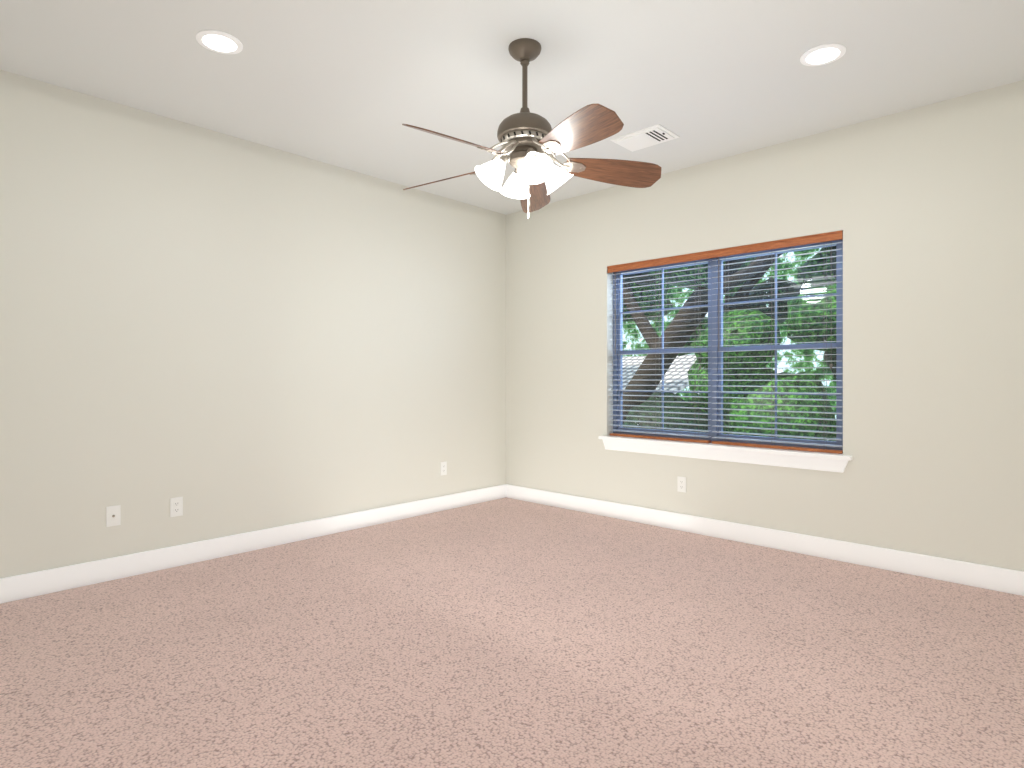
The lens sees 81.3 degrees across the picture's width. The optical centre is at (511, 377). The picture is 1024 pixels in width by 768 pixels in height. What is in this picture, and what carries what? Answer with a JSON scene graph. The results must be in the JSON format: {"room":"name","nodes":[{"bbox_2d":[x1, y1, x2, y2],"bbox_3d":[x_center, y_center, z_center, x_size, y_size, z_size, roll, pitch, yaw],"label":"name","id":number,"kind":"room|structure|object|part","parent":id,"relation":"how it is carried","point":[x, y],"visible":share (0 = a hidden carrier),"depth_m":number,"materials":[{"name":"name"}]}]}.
{"room":"empty bedroom","nodes":[
{"label":"empty bedroom","id":0,"kind":"room"},
{"bbox_2d":[0,69,505,577],"bbox_3d":[-1.694,-0.214,4.166,0.160,2.740,4.920,0,0,43],"label":"wall","id":1,"kind":"structure","parent":0,"point":[224,335],"depth_m":3.83,"materials":[{"name":"white paint"}]},
{"bbox_2d":[106,505,120,526],"bbox_3d":[-2.282,0.791,3.414,0.016,0.115,0.070,0,0,43],"label":"outlet","id":2,"kind":"object","parent":1,"relation":"attached to","point":[113,515],"visible":1,"depth_m":3.42,"materials":[{"name":"white plastic"}]},
{"bbox_2d":[170,497,182,516],"bbox_3d":[-2.058,0.791,3.657,0.007,0.115,0.070,0,0,43],"label":"outlet","id":3,"kind":"object","parent":1,"relation":"attached to","point":[176,506],"visible":1,"depth_m":3.65,"materials":[{"name":"white plastic"}]},
{"bbox_2d":[0,484,505,603],"bbox_3d":[-1.630,1.092,4.106,0.015,0.128,4.600,0,0,43],"label":"baseboard","id":4,"kind":"structure","parent":1,"relation":"attached to","point":[27,585],"depth_m":3.81,"materials":[{"name":"white wood"}]},
{"bbox_2d":[440,462,446,475],"bbox_3d":[-0.598,0.791,5.208,0.007,0.115,0.070,0,0,43],"label":"outlet","id":5,"kind":"object","parent":1,"relation":"attached to","point":[443,468],"visible":1,"depth_m":5.20,"materials":[{"name":"white plastic"}]},
{"bbox_2d":[0,497,1023,767],"bbox_3d":[-0.035,1.216,2.602,4.720,0.120,4.920,0,0,43],"label":"floor","id":6,"kind":"structure","parent":0,"point":[506,633],"depth_m":2.46,"materials":[{"name":"pink carpet"}]},
{"bbox_2d":[0,0,1023,214],"bbox_3d":[-0.035,-1.664,2.602,4.720,0.160,4.920,0,0,43],"label":"ceiling","id":7,"kind":"structure","parent":0,"point":[353,85],"depth_m":3.04,"materials":[{"name":"white paint"}]},
{"bbox_2d":[196,30,242,53],"bbox_3d":[-1.378,-1.580,2.810,0.200,0.008,0.200,0,0,43],"label":"recessed light","id":8,"kind":"object","parent":7,"relation":"in","point":[219,42],"visible":1,"depth_m":2.80,"materials":[{"name":"white"}]},
{"bbox_2d":[402,38,660,218],"bbox_3d":[0.022,-1.179,2.816,1.316,0.810,1.272,0,0,43],"label":"ceiling fan","id":9,"kind":"object","parent":7,"relation":"hanging from","point":[529,143],"visible":1,"depth_m":2.79,"materials":[{"name":"brown wood"}]},
{"label":"blade","id":10,"kind":"part","parent":9,"relation":"part of","materials":[{"name":"brown wood"}]},
{"bbox_3d":[-0.245,-1.015,2.532,0.493,0.006,0.174,-5,27,-46],"label":"blade","id":11,"kind":"part","parent":9,"relation":"part of","materials":[{"name":"brown wood"}]},
{"bbox_3d":[0.062,-1.286,2.855,0.266,0.596,0.266,0,0,43],"label":"motor","id":12,"kind":"part","parent":9,"relation":"part of","materials":[{"name":"brown metal"}]},
{"bbox_3d":[0.120,-1.015,3.296,0.174,0.006,0.493,-23,-6,6],"label":"blade","id":13,"kind":"part","parent":9,"relation":"part of","materials":[{"name":"brown wood"}]},
{"label":"blade","id":14,"kind":"part","parent":9,"relation":"part of","materials":[{"name":"brown wood"}]},
{"bbox_3d":[0.500,-1.015,2.935,0.493,0.006,0.174,4,-24,-10],"label":"blade","id":15,"kind":"part","parent":9,"relation":"part of","materials":[{"name":"brown wood"}]},
{"bbox_2d":[610,124,679,151],"bbox_3d":[0.877,-1.574,3.934,0.360,0.019,0.270,0,0,43],"label":"ceiling vent","id":16,"kind":"object","parent":7,"relation":"in","point":[646,137],"visible":1,"depth_m":3.91,"materials":[{"name":"white metal"}]},
{"bbox_2d":[800,43,845,65],"bbox_3d":[1.523,-1.580,2.921,0.200,0.008,0.200,0,0,43],"label":"recessed light","id":17,"kind":"object","parent":7,"relation":"in","point":[824,54],"visible":1,"depth_m":2.91,"materials":[{"name":"white"}]},
{"bbox_2d":[506,80,1023,571],"bbox_3d":[1.597,-0.214,4.334,4.400,2.740,0.160,0,0,43],"label":"wall","id":18,"kind":"structure","parent":0,"point":[922,208],"depth_m":3.68,"materials":[{"name":"white paint"}]},
{"bbox_2d":[677,476,685,492],"bbox_3d":[1.285,0.806,4.514,0.070,0.115,0.007,0,0,43],"label":"duplex electrical outlet","id":19,"kind":"object","parent":18,"relation":"attached to","point":[681,484],"visible":1,"depth_m":4.51,"materials":[{"name":"white plastic"}]},
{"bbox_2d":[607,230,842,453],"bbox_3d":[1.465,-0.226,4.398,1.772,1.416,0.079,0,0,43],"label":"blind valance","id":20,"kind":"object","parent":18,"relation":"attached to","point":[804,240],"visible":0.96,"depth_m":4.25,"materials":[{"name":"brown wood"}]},
{"bbox_2d":[598,240,852,472],"bbox_3d":[1.480,-0.170,4.414,1.890,1.532,0.205,0,0,43],"label":"window","id":21,"kind":"structure","parent":18,"relation":"in","point":[712,347],"depth_m":4.40,"materials":[{"name":"blue"}]},
{"bbox_2d":[612,239,842,272],"bbox_3d":[1.475,-0.909,4.409,1.756,0.042,0.056,0,0,43],"label":"blind headrail","id":22,"kind":"object","parent":18,"relation":"attached to","point":[733,255],"visible":0.14,"depth_m":4.25,"materials":[{"name":"blue"}]},
{"bbox_2d":[615,273,615,354],"bbox_3d":[0.856,-0.534,4.945,0.008,0.680,0.007,0,0,43],"label":"blind cord","id":23,"kind":"object","parent":22,"relation":"hanging from","point":[615,273],"depth_m":4.94,"materials":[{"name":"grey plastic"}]},
{"bbox_2d":[718,258,718,350],"bbox_3d":[1.504,-0.534,4.334,0.008,0.680,0.007,0,0,43],"label":"blind cord","id":24,"kind":"object","parent":22,"relation":"hanging from","point":[718,326],"depth_m":4.33,"materials":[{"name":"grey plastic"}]},
{"bbox_2d":[610,242,842,446],"bbox_3d":[1.475,-0.215,4.409,1.752,1.309,0.050,0,0,43],"label":"window blind slats","id":25,"kind":"object","parent":22,"relation":"hanging from","point":[733,362],"visible":0.92,"depth_m":4.27,"materials":[{"name":"plastic"}]},
{"bbox_2d":[826,243,826,448],"bbox_3d":[2.057,-0.209,3.897,0.002,1.350,0.002,0,0,43],"label":"blind cord","id":26,"kind":"object","parent":22,"relation":"hanging from","point":[826,243],"depth_m":3.90,"materials":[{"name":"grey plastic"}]},
{"bbox_2d":[506,484,1023,595],"bbox_3d":[1.537,1.092,4.271,4.370,0.128,0.015,0,0,43],"label":"baseboard","id":27,"kind":"structure","parent":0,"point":[1010,581],"depth_m":3.91,"materials":[{"name":"white wood"}]},
{"label":"outside","id":28,"kind":"structure","parent":0,"visible":0},
{"bbox_2d":[623,246,835,440],"bbox_3d":[3.582,-3.344,12.564,24.000,15.000,10.139,0,0,43],"label":"trees","id":29,"kind":"object","parent":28,"point":[744,336],"depth_m":8.52,"materials":[{"name":"plant"}]}
]}

